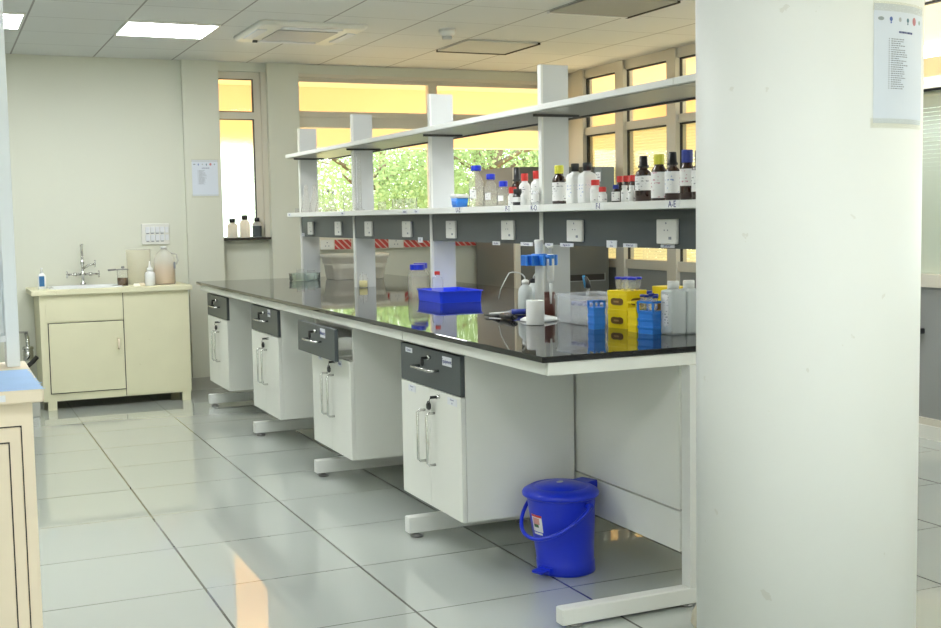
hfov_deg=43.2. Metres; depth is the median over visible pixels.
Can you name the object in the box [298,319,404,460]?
base cabinet
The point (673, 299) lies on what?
bottle
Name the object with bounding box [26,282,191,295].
countertop
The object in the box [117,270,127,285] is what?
glass mug
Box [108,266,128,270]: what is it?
strainer
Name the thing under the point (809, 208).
pillar
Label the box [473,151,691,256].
tree
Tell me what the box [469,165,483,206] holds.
glass bottle
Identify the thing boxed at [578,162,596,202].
plastic bottle
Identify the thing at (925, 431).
baseboard
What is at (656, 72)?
window blind
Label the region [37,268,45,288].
soap dispenser
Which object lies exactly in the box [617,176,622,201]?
bottle
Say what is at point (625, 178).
bottle
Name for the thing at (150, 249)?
beaker
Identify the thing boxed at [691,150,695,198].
bottle
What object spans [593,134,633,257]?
window blind
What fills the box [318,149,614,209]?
tree
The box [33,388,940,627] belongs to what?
floor
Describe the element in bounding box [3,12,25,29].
recessed light
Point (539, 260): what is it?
stand
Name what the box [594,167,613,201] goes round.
carton
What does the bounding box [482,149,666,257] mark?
tree
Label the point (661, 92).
shelf
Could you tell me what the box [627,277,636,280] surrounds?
vial
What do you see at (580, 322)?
clear box
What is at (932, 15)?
window
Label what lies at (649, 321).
tube rack
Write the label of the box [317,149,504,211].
tree
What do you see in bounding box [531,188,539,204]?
bottle
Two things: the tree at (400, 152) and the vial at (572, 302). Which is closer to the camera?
the vial at (572, 302)
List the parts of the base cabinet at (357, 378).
handle, drawer, door, handle, handle, door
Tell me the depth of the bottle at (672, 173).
4.33 m
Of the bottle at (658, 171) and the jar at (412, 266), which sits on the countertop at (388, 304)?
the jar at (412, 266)
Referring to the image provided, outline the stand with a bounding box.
[520,240,559,321]
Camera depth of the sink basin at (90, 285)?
8.93 m
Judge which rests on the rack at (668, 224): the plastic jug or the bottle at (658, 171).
the bottle at (658, 171)
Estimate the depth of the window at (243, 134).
9.64 m
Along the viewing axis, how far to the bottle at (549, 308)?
5.22 m
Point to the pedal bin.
(561, 510)
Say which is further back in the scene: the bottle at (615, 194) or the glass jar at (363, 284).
the glass jar at (363, 284)
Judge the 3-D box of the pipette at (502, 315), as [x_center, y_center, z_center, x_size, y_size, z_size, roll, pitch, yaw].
[0.131,0.007,5.199,0.026,0.026,0.252,-4,6,-31]
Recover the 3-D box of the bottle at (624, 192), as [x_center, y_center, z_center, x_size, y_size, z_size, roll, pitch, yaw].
[0.597,-0.466,4.601,0.028,0.064,0.028,-3,5,-24]
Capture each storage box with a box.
[607,289,646,309]
[607,309,646,328]
[652,285,682,309]
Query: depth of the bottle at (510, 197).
5.50 m
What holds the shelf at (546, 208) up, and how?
attached to the rack at (668, 224)
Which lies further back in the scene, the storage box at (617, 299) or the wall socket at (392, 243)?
the wall socket at (392, 243)
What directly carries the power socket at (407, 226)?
attached to the rack at (668, 224)
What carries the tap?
on the countertop
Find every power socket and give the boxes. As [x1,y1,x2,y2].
[307,222,313,234]
[334,222,341,234]
[364,221,372,235]
[402,221,412,236]
[446,221,456,237]
[501,220,514,239]
[567,220,583,241]
[656,219,678,243]
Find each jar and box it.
[359,272,367,287]
[408,264,427,297]
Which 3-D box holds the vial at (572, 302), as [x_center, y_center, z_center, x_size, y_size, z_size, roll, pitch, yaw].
[0.435,-0.009,4.933,0.035,0.086,0.035,-3,5,-24]
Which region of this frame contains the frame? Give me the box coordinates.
[200,285,696,627]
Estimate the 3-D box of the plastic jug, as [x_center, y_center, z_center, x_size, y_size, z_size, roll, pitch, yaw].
[-2.322,-0.372,9.062,0.180,0.290,0.158,-3,5,-24]
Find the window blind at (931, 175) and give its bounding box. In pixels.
[921,90,940,273]
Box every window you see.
[218,71,271,240]
[298,73,537,239]
[568,0,940,427]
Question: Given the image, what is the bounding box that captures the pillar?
[695,0,924,627]
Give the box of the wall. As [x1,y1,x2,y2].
[0,54,536,379]
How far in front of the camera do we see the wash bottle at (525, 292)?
5.51 m
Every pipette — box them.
[485,313,517,319]
[489,309,525,314]
[546,246,554,303]
[582,275,590,319]
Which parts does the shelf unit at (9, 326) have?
panel, shelf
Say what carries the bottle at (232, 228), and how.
on the window at (243, 134)
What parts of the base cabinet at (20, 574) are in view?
door panel, door frame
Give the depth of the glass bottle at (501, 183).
5.70 m
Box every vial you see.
[571,301,578,319]
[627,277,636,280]
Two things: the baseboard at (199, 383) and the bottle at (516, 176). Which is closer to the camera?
the bottle at (516, 176)
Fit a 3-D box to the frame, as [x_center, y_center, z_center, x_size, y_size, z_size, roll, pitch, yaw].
[-0.199,0.371,6.622,1.476,0.879,5.494,-3,5,-24]
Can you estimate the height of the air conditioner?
0.044 m
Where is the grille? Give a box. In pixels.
[262,30,337,42]
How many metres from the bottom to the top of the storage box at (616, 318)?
0.074 m
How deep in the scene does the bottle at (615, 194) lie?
4.67 m
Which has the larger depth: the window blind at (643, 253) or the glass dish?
the window blind at (643, 253)
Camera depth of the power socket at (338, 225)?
7.96 m
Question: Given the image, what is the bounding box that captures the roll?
[526,299,543,324]
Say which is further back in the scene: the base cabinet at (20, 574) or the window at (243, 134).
the window at (243, 134)
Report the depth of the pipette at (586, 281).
5.02 m
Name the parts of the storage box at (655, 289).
lid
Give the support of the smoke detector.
attached to the ceiling
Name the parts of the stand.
holder arm, holder arm, holder arm, holder arm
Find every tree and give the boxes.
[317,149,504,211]
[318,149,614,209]
[327,149,614,208]
[329,149,654,255]
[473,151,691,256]
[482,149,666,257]
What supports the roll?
on the countertop at (388, 304)
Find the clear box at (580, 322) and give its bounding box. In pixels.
[558,294,607,325]
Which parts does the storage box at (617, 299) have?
lid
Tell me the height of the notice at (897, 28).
0.315 m
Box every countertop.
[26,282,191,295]
[196,274,695,362]
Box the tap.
[66,244,99,284]
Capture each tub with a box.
[450,194,468,206]
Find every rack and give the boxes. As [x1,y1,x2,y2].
[285,64,695,314]
[587,300,605,329]
[627,301,646,332]
[637,300,661,334]
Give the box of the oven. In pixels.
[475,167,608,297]
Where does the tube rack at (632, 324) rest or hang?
on the countertop at (388, 304)
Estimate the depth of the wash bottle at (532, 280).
5.62 m
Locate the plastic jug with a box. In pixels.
[154,246,177,284]
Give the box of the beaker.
[126,249,150,284]
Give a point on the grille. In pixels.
(274, 35)
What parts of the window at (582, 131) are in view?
panel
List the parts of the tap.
valve arm, valve arm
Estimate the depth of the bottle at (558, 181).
5.10 m
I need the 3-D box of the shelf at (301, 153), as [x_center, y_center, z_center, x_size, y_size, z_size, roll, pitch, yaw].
[-1.075,-1.148,8.537,0.340,0.025,0.667,-3,5,-24]
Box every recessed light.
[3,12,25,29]
[114,20,220,38]
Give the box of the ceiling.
[3,0,695,72]
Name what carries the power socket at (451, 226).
attached to the rack at (668, 224)
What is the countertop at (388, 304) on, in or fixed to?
on the frame
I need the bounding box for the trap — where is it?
[22,332,38,367]
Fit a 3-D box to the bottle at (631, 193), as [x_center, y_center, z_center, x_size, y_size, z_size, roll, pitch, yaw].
[0.618,-0.462,4.554,0.026,0.062,0.026,-3,5,-24]
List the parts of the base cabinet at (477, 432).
door, handle, handle, handle, drawer, door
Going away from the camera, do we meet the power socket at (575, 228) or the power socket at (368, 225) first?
the power socket at (575, 228)
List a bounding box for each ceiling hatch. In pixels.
[436,39,539,54]
[547,0,680,18]
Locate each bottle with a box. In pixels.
[145,261,154,285]
[227,219,237,237]
[239,215,249,237]
[252,218,261,236]
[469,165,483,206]
[484,174,496,205]
[497,181,508,204]
[498,272,532,308]
[508,187,515,204]
[511,167,520,188]
[513,189,521,204]
[519,173,530,204]
[520,195,527,204]
[529,274,534,299]
[531,171,538,204]
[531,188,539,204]
[544,291,554,315]
[552,165,565,203]
[566,163,579,203]
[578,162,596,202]
[590,180,599,202]
[598,187,606,202]
[611,185,619,201]
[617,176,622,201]
[621,185,627,201]
[623,176,628,201]
[628,185,634,201]
[629,175,634,189]
[635,156,651,200]
[651,154,665,200]
[661,281,685,334]
[665,152,679,199]
[680,149,692,199]
[681,280,695,333]
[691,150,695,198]
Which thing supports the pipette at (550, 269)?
hanging from the stand
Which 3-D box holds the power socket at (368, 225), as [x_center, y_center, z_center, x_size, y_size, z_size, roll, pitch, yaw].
[-0.635,-0.533,7.424,0.014,0.092,0.130,-3,5,-24]
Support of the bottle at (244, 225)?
on the window at (243, 134)
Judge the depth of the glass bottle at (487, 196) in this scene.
5.82 m
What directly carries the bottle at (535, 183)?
on the rack at (668, 224)
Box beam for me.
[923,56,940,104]
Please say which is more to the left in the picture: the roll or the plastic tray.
the plastic tray
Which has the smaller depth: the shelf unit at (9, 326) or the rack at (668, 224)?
the shelf unit at (9, 326)
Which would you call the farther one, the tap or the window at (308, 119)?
the window at (308, 119)
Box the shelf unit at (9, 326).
[0,0,20,366]
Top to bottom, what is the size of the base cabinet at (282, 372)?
0.646 m
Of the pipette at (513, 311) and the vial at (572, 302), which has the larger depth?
the pipette at (513, 311)
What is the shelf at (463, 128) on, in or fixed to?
attached to the rack at (668, 224)
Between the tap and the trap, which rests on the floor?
the trap
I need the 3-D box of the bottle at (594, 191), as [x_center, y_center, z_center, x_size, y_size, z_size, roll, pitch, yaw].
[0.511,-0.502,4.862,0.044,0.094,0.044,-3,5,-24]
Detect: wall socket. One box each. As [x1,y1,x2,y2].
[320,240,333,249]
[389,239,402,247]
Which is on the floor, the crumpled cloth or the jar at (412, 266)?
the crumpled cloth
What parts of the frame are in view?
panel, rail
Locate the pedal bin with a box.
[519,477,598,577]
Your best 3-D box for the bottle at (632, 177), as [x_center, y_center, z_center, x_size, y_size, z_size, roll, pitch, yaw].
[0.636,-0.492,4.657,0.030,0.104,0.030,-3,5,-24]
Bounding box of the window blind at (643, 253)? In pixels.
[633,127,666,260]
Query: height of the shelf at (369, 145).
0.025 m
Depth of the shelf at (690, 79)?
4.10 m
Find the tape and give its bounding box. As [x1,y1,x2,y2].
[319,239,475,249]
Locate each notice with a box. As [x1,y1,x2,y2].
[191,160,218,195]
[873,3,921,124]
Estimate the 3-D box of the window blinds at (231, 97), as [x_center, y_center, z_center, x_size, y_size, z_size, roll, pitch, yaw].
[-1.954,-1.876,10.659,11.300,0.650,3.250,-3,5,-24]
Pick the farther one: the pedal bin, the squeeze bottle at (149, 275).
the squeeze bottle at (149, 275)
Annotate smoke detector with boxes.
[439,28,454,39]
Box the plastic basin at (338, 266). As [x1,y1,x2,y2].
[320,252,388,279]
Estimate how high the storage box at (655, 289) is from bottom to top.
0.165 m
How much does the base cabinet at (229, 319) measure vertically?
0.646 m
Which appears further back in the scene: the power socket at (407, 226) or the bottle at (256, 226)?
the bottle at (256, 226)
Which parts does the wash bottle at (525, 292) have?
spout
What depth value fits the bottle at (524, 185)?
5.64 m
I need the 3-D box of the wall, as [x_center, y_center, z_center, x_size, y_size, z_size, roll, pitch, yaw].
[-3.099,-0.654,9.136,9.050,2.606,0.250,-3,5,-24]
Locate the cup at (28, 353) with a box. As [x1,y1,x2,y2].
[22,346,33,360]
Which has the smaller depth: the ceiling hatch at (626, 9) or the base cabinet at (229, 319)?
the ceiling hatch at (626, 9)
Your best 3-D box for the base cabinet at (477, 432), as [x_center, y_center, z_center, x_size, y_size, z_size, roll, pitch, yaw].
[0.039,0.449,4.912,0.536,0.646,0.632,-3,5,-24]
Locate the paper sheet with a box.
[0,369,45,391]
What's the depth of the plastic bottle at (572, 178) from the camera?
4.99 m
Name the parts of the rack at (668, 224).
power panel, rail, power panel, rail, power panel, rail, rail, power panel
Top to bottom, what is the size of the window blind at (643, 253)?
1.118 m
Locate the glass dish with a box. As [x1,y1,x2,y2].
[288,272,319,280]
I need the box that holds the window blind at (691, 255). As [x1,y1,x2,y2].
[686,123,695,261]
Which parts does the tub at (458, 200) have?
lid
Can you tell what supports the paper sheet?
on the base cabinet at (20, 574)
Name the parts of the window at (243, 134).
pane, sill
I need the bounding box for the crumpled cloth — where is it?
[691,604,696,627]
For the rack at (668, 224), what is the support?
on the countertop at (388, 304)
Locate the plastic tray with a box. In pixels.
[417,287,482,303]
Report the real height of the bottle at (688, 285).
0.198 m
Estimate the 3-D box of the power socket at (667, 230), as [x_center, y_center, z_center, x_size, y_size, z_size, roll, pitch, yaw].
[0.729,-0.305,4.396,0.014,0.092,0.132,-3,5,-24]
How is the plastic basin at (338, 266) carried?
in the countertop at (388, 304)
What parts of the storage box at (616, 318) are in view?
lid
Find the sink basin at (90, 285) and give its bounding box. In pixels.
[46,284,122,289]
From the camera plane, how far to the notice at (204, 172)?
9.41 m
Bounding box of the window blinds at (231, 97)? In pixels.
[218,85,695,151]
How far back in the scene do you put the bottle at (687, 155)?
4.23 m
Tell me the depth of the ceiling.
8.06 m
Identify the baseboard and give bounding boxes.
[191,377,222,390]
[919,424,940,441]
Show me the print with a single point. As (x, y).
(536, 520)
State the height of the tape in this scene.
0.090 m
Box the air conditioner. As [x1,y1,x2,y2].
[234,20,367,45]
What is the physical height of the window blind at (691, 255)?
1.118 m
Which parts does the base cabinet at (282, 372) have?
door, handle, handle, handle, drawer, door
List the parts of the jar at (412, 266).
lid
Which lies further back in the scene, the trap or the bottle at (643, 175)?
the trap
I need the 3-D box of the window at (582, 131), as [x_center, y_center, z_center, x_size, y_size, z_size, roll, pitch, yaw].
[3.721,-0.395,4.587,0.100,2.606,13.750,-3,5,-24]
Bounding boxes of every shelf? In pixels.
[285,150,312,157]
[287,199,695,216]
[312,136,377,152]
[378,118,472,140]
[469,78,674,122]
[674,73,695,84]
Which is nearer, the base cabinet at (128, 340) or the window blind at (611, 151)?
the base cabinet at (128, 340)
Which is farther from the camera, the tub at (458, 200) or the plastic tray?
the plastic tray
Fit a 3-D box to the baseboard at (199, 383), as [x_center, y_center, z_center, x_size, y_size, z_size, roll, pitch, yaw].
[-2.081,0.552,9.540,0.315,0.100,0.014,-3,5,-24]
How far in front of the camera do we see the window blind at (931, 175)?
7.03 m
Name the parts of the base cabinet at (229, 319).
door, handle, handle, drawer, door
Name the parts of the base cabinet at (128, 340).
leg, door, leg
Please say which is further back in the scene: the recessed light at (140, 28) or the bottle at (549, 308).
the recessed light at (140, 28)
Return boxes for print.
[533,517,539,524]
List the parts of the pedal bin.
carry handle, lid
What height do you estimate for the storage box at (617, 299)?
0.074 m
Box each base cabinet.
[0,361,43,627]
[26,282,191,410]
[207,293,254,390]
[251,304,314,419]
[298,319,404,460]
[401,341,574,522]

